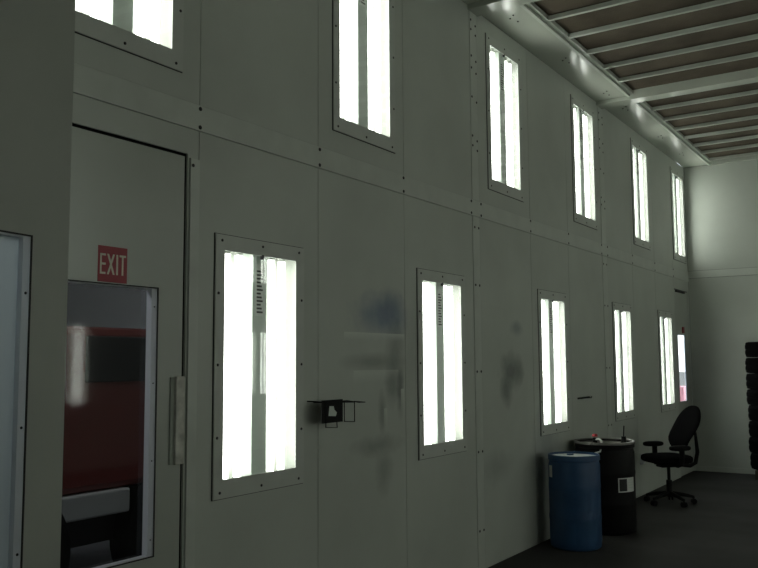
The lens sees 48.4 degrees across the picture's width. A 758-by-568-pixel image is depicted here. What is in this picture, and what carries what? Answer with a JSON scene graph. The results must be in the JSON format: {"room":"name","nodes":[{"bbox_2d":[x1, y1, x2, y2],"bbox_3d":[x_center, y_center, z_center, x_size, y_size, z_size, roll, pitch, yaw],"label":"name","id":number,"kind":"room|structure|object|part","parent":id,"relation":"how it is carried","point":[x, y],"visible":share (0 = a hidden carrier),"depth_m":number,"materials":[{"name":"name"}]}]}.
{"room":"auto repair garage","nodes":[
{"label":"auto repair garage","id":0,"kind":"room"},
{"bbox_2d":[67,283,146,328],"bbox_3d":[-3.029,-0.265,6.706,6.040,5.200,12.200,-4,-6,33],"label":"wall","id":1,"kind":"structure","parent":0,"point":[87,305],"depth_m":11.00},
{"bbox_2d":[69,372,685,567],"bbox_3d":[3.668,7.701,65.372,59.835,0.120,126.000,-4,-6,33],"label":"floor","id":2,"kind":"structure","parent":0,"point":[95,554],"depth_m":7.19,"materials":[{"name":"concrete"}]},
{"bbox_2d":[60,326,145,567],"bbox_3d":[-2.192,1.318,6.615,2.060,1.860,4.400,-4,-6,33],"label":"truck","id":3,"kind":"object","parent":2,"relation":"on","point":[104,406],"visible":0.2,"depth_m":5.50,"materials":[{"name":"red paint"}]},
{"bbox_2d":[85,336,145,382],"bbox_3d":[-1.678,0.509,5.717,0.032,0.300,0.750,-4,-6,33],"label":"windshield","id":4,"kind":"object","parent":3,"relation":"attached to","point":[108,359],"depth_m":5.59},
{"bbox_2d":[680,386,685,400],"bbox_3d":[6.374,2.761,18.435,0.800,1.050,0.900,-4,-6,33],"label":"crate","id":5,"kind":"object","parent":2,"relation":"on","point":[682,388],"visible":0.09,"depth_m":17.91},
{"bbox_2d":[72,0,695,567],"bbox_3d":[0.257,-0.295,6.061,0.160,5.100,15.930,-4,-6,33],"label":"wall","id":6,"kind":"structure","parent":0,"point":[365,499],"depth_m":5.64,"materials":[{"name":"metal"}]},
{"bbox_2d":[68,126,184,567],"bbox_3d":[-1.159,0.641,3.696,0.083,2.619,0.773,-4,-6,33],"label":"door","id":7,"kind":"structure","parent":6,"relation":"in","point":[128,195],"depth_m":3.87,"materials":[{"name":"paint"}]},
{"bbox_2d":[97,245,126,283],"bbox_3d":[-1.172,-0.085,3.713,0.006,0.158,0.158,-4,-6,33],"label":"exit sign","id":8,"kind":"object","parent":7,"relation":"attached to","point":[112,261],"visible":1,"depth_m":3.71,"materials":[{"name":"red plastic"}]},
{"bbox_3d":[-0.970,0.639,3.944,0.010,0.405,0.025,-4,-6,33],"label":"pull plate","id":9,"kind":"part","parent":7,"relation":"part of","materials":[{"name":"paint"}]},
{"bbox_2d":[75,0,183,72],"bbox_3d":[-1.211,-1.714,3.916,0.139,1.328,0.716,-4,-6,33],"label":"wall light","id":10,"kind":"object","parent":6,"relation":"attached to","point":[150,30],"visible":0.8,"depth_m":3.95,"materials":[{"name":"white glass"}]},
{"bbox_2d":[183,158,199,567],"bbox_3d":[-0.897,0.680,4.034,0.016,2.600,0.060,-4,-6,33],"label":"trim","id":11,"kind":"structure","parent":6,"relation":"attached to","point":[194,164],"depth_m":4.06,"materials":[{"name":"white metal"}]},
{"bbox_2d":[211,232,303,500],"bbox_3d":[-0.676,0.431,4.515,0.139,1.328,0.716,-4,-6,33],"label":"wall light","id":12,"kind":"object","parent":6,"relation":"attached to","point":[258,371],"visible":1,"depth_m":4.50,"materials":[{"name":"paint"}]},
{"bbox_2d":[257,270,262,312],"bbox_3d":[-0.642,0.042,4.543,0.001,0.230,0.048,-4,-6,33],"label":"print","id":13,"kind":"object","parent":12,"relation":"attached to","point":[259,272],"depth_m":4.54},
{"bbox_2d":[307,399,364,427],"bbox_3d":[-0.230,0.760,4.968,0.105,0.167,0.506,-4,-6,33],"label":"wire rack","id":14,"kind":"object","parent":6,"relation":"attached to","point":[331,410],"visible":1,"depth_m":4.85,"materials":[{"name":"black metal"}]},
{"bbox_3d":[-0.268,0.731,4.846,0.005,0.130,0.200,-4,-6,33],"label":"plate","id":15,"kind":"part","parent":14,"relation":"part of","materials":[{"name":"black metal"}]},
{"bbox_3d":[-0.231,0.694,4.974,0.105,0.032,0.506,-4,-6,33],"label":"rail","id":16,"kind":"part","parent":14,"relation":"part of","materials":[{"name":"black metal"}]},
{"bbox_2d":[332,0,395,153],"bbox_3d":[-0.140,-1.571,5.539,0.139,1.328,0.716,-4,-6,33],"label":"wall light","id":17,"kind":"object","parent":6,"relation":"attached to","point":[363,31],"visible":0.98,"depth_m":5.53,"materials":[{"name":"white glass"}]},
{"bbox_2d":[73,62,688,281],"bbox_3d":[0.320,-0.663,6.051,0.021,0.129,15.530,-4,-6,33],"label":"trim","id":18,"kind":"structure","parent":6,"relation":"attached to","point":[89,82],"depth_m":4.87,"materials":[{"name":"white metal"}]},
{"bbox_2d":[416,268,467,460],"bbox_3d":[0.414,0.577,6.167,0.139,1.328,0.716,-4,-6,33],"label":"wall light","id":19,"kind":"object","parent":6,"relation":"attached to","point":[440,296],"visible":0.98,"depth_m":6.17,"materials":[{"name":"white glass"}]},
{"bbox_2d":[438,294,441,324],"bbox_3d":[0.448,0.188,6.195,0.001,0.230,0.048,-4,-6,33],"label":"print","id":20,"kind":"object","parent":19,"relation":"attached to","point":[439,295],"depth_m":6.19},
{"bbox_2d":[469,11,485,567],"bbox_3d":[0.774,-0.025,6.681,0.019,4.469,0.120,-4,-6,33],"label":"trim","id":21,"kind":"structure","parent":6,"relation":"attached to","point":[472,17],"depth_m":6.66,"materials":[{"name":"white metal"}]},
{"bbox_2d":[485,33,523,201],"bbox_3d":[1.041,-1.414,7.329,0.139,1.328,0.716,-4,-6,33],"label":"wall light","id":22,"kind":"object","parent":6,"relation":"attached to","point":[503,66],"visible":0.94,"depth_m":7.33,"materials":[{"name":"white glass"}]},
{"bbox_2d":[537,289,569,435],"bbox_3d":[1.595,0.735,7.957,0.139,1.328,0.716,-4,-6,33],"label":"wall light","id":23,"kind":"object","parent":6,"relation":"attached to","point":[552,306],"visible":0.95,"depth_m":7.97,"materials":[{"name":"white glass"}]},
{"bbox_2d":[570,94,597,229],"bbox_3d":[2.125,-1.269,8.973,0.139,1.328,0.716,-4,-6,33],"label":"wall light","id":24,"kind":"object","parent":6,"relation":"attached to","point":[582,116],"visible":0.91,"depth_m":8.99,"materials":[{"name":"white glass"}]},
{"bbox_2d":[597,106,611,437],"bbox_3d":[2.495,0.205,9.291,0.019,4.469,0.150,-4,-6,33],"label":"trim","id":25,"kind":"structure","parent":6,"relation":"attached to","point":[600,121],"depth_m":9.31,"materials":[{"name":"white metal"}]},
{"bbox_2d":[612,302,634,420],"bbox_3d":[2.765,0.891,9.730,0.139,1.328,0.716,-4,-6,33],"label":"wall light","id":26,"kind":"object","parent":6,"relation":"attached to","point":[624,388],"visible":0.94,"depth_m":9.76,"materials":[{"name":"white glass"}]},
{"bbox_2d":[630,138,650,249],"bbox_3d":[3.254,-1.118,10.684,0.139,1.328,0.716,-4,-6,33],"label":"wall light","id":27,"kind":"object","parent":6,"relation":"attached to","point":[639,157],"visible":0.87,"depth_m":10.73,"materials":[{"name":"white glass"}]},
{"bbox_2d":[657,310,675,411],"bbox_3d":[3.792,1.028,11.287,0.139,1.328,0.716,-4,-6,33],"label":"wall light","id":28,"kind":"object","parent":6,"relation":"attached to","point":[665,319],"visible":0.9,"depth_m":11.34,"materials":[{"name":"white glass"}]},
{"bbox_2d":[670,167,686,263],"bbox_3d":[4.284,-0.981,12.245,0.139,1.328,0.716,-4,-6,33],"label":"wall light","id":29,"kind":"object","parent":6,"relation":"attached to","point":[676,179],"visible":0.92,"depth_m":12.30,"materials":[{"name":"white glass"}]},
{"bbox_2d":[674,289,693,475],"bbox_3d":[4.347,1.368,12.018,0.060,2.630,0.865,-4,-6,33],"label":"door","id":30,"kind":"structure","parent":6,"relation":"in","point":[681,308],"depth_m":12.09,"materials":[{"name":"paint"}]},
{"bbox_2d":[462,0,757,167],"bbox_3d":[3.486,-2.667,4.140,8.000,0.372,15.930,-4,-6,33],"label":"ceiling","id":31,"kind":"structure","parent":0,"point":[682,75],"depth_m":8.18,"materials":[{"name":"paint"}]},
{"bbox_3d":[4.788,-2.369,6.101,6.900,0.062,2.930,-4,-6,33],"label":"edge rail","id":32,"kind":"part","parent":31,"relation":"part of","materials":[{"name":"metal"}]},
{"bbox_3d":[6.718,-2.111,9.027,6.900,0.062,3.760,-4,-6,33],"label":"edge rail","id":33,"kind":"part","parent":31,"relation":"part of","materials":[{"name":"metal"}]},
{"bbox_3d":[7.737,-1.981,10.572,6.900,0.070,0.050,-4,-6,33],"label":"rail","id":34,"kind":"part","parent":31,"relation":"part of","materials":[{"name":"metal"}]},
{"bbox_2d":[488,470,757,567],"bbox_3d":[3.514,1.987,3.711,7.885,0.120,15.530,-4,-6,33],"label":"floor","id":35,"kind":"structure","parent":0,"point":[720,530],"depth_m":7.68,"materials":[{"name":"concrete"}]},
{"bbox_2d":[0,0,75,567],"bbox_3d":[-1.445,-0.335,2.627,0.053,4.330,1.250,-3,-6,24],"label":"door","id":36,"kind":"structure","parent":35,"relation":"on","point":[37,37],"depth_m":3.01,"materials":[{"name":"paint"}]},
{"bbox_2d":[548,451,601,551],"bbox_3d":[1.702,1.876,7.325,0.445,0.790,0.445,-4,-6,33],"label":"drum","id":37,"kind":"object","parent":35,"relation":"on","point":[575,514],"visible":1,"depth_m":7.14,"materials":[{"name":"blue plastic"}]},
{"bbox_3d":[1.699,1.502,7.360,0.414,0.004,0.414,-4,-6,33],"label":"lid","id":38,"kind":"part","parent":37,"relation":"part of","materials":[{"name":"blue plastic"}]},
{"bbox_2d":[574,426,636,535],"bbox_3d":[2.146,1.841,8.018,0.566,0.980,0.591,-4,-6,33],"label":"drum","id":39,"kind":"object","parent":35,"relation":"on","point":[617,455],"visible":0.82,"depth_m":7.78,"materials":[{"name":"black plastic"}]},
{"bbox_3d":[2.151,1.522,8.057,0.517,0.004,0.517,-4,-6,33],"label":"lid","id":40,"kind":"part","parent":39,"relation":"part of","materials":[{"name":"black metal"}]},
{"bbox_2d":[619,479,626,491],"bbox_3d":[2.249,1.852,7.763,0.084,0.110,0.003,2,-6,-20],"label":"print","id":41,"kind":"object","parent":39,"relation":"attached to","point":[622,482],"depth_m":7.76},
{"bbox_2d":[621,426,625,442],"bbox_3d":[2.325,1.434,8.022,0.050,0.170,0.050,-4,-6,33],"label":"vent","id":42,"kind":"object","parent":39,"relation":"attached to","point":[623,438],"depth_m":8.00,"materials":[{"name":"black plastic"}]},
{"bbox_2d":[641,405,700,507],"bbox_3d":[3.306,1.920,9.504,0.676,1.082,0.646,1,-5,-12],"label":"office chair","id":43,"kind":"object","parent":35,"relation":"on","point":[686,425],"visible":1,"depth_m":9.44,"materials":[{"name":"black fabric"}]},
{"bbox_3d":[3.203,1.957,9.688,0.070,0.207,0.211,1,-5,-12],"label":"armrest","id":44,"kind":"part","parent":43,"relation":"part of","materials":[{"name":"black plastic"}]},
{"bbox_3d":[3.143,2.368,9.546,0.241,0.080,0.052,-5,-7,40],"label":"leg","id":45,"kind":"part","parent":43,"relation":"part of","materials":[{"name":"black plastic"}]},
{"bbox_3d":[3.134,2.352,9.370,0.242,0.081,0.051,3,-6,-34],"label":"leg","id":46,"kind":"part","parent":43,"relation":"part of","materials":[{"name":"black plastic"}]},
{"bbox_3d":[3.234,1.960,9.485,0.490,0.104,0.490,1,-5,-12],"label":"seat","id":47,"kind":"part","parent":43,"relation":"part of","materials":[{"name":"black fabric"}]},
{"bbox_3d":[3.289,2.345,9.309,0.052,0.081,0.242,1,-5,-12],"label":"leg","id":48,"kind":"part","parent":43,"relation":"part of","materials":[{"name":"black plastic"}]},
{"bbox_3d":[3.291,1.920,9.291,0.070,0.207,0.211,1,-5,-12],"label":"armrest","id":49,"kind":"part","parent":43,"relation":"part of","materials":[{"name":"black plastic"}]},
{"bbox_3d":[3.403,2.356,9.440,0.242,0.081,0.051,-1,-5,5],"label":"leg","id":50,"kind":"part","parent":43,"relation":"part of","materials":[{"name":"black plastic"}]},
{"bbox_3d":[3.483,1.640,9.570,0.255,0.514,0.462,1,-5,-12],"label":"backrest","id":51,"kind":"part","parent":43,"relation":"part of","materials":[{"name":"black fabric"}]},
{"bbox_2d":[755,470,757,479],"bbox_3d":[5.360,2.554,11.314,0.500,0.125,0.500,-4,-6,33],"label":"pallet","id":52,"kind":"object","parent":35,"relation":"on","point":[756,471],"visible":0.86,"depth_m":11.24,"materials":[{"name":"brown wood"}]},
{"bbox_2d":[750,453,757,469],"bbox_3d":[5.359,2.385,11.330,0.682,0.210,0.682,2,-6,-25],"label":"tyre","id":53,"kind":"object","parent":52,"relation":"on","point":[754,457],"visible":0.9,"depth_m":11.29,"materials":[{"name":"rubber"}]},
{"bbox_2d":[749,437,757,453],"bbox_3d":[5.349,2.172,11.355,0.682,0.210,0.682,0,-5,-4],"label":"tyre","id":54,"kind":"object","parent":53,"relation":"on","point":[753,441],"visible":0.93,"depth_m":11.30,"materials":[{"name":"rubber"}]},
{"bbox_2d":[748,421,757,437],"bbox_3d":[5.354,1.958,11.371,0.682,0.210,0.682,-2,-6,17],"label":"tyre","id":55,"kind":"object","parent":54,"relation":"on","point":[753,425],"visible":0.94,"depth_m":11.32,"materials":[{"name":"rubber"}]},
{"bbox_2d":[748,405,757,421],"bbox_3d":[5.356,1.744,11.389,0.682,0.210,0.682,-5,-7,38],"label":"tyre","id":56,"kind":"object","parent":55,"relation":"on","point":[752,409],"visible":0.95,"depth_m":11.34,"materials":[{"name":"rubber"}]},
{"bbox_2d":[746,389,757,405],"bbox_3d":[5.345,1.532,11.414,0.682,0.210,0.682,3,-6,-30],"label":"tyre","id":57,"kind":"object","parent":56,"relation":"on","point":[752,394],"visible":0.98,"depth_m":11.34,"materials":[{"name":"rubber"}]},
{"bbox_2d":[746,373,757,388],"bbox_3d":[5.345,1.318,11.433,0.682,0.210,0.682,0,-5,-9],"label":"tyre","id":58,"kind":"object","parent":57,"relation":"on","point":[751,378],"visible":1,"depth_m":11.36,"materials":[{"name":"rubber"}]},
{"bbox_2d":[745,358,757,372],"bbox_3d":[5.344,1.104,11.453,0.682,0.210,0.682,-1,-5,12],"label":"tyre","id":59,"kind":"object","parent":58,"relation":"on","point":[751,364],"visible":1,"depth_m":11.36,"materials":[{"name":"rubber"}]},
{"bbox_2d":[745,342,757,356],"bbox_3d":[5.346,0.890,11.470,0.682,0.210,0.682,-4,-6,33],"label":"tyre","id":60,"kind":"object","parent":59,"relation":"on","point":[751,348],"visible":1,"depth_m":11.37,"materials":[{"name":"rubber"}]},
{"bbox_2d":[684,159,757,468],"bbox_3d":[7.881,0.058,10.420,7.820,5.100,0.166,-4,-6,33],"label":"wall","id":61,"kind":"structure","parent":0,"point":[721,200],"depth_m":12.21,"materials":[{"name":"paint"}]},
{"bbox_2d":[695,466,754,473],"bbox_3d":[7.774,2.461,10.174,7.600,0.070,0.019,-4,-6,33],"label":"baseboard","id":62,"kind":"structure","parent":61,"relation":"attached to","point":[698,468],"depth_m":12.02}
]}

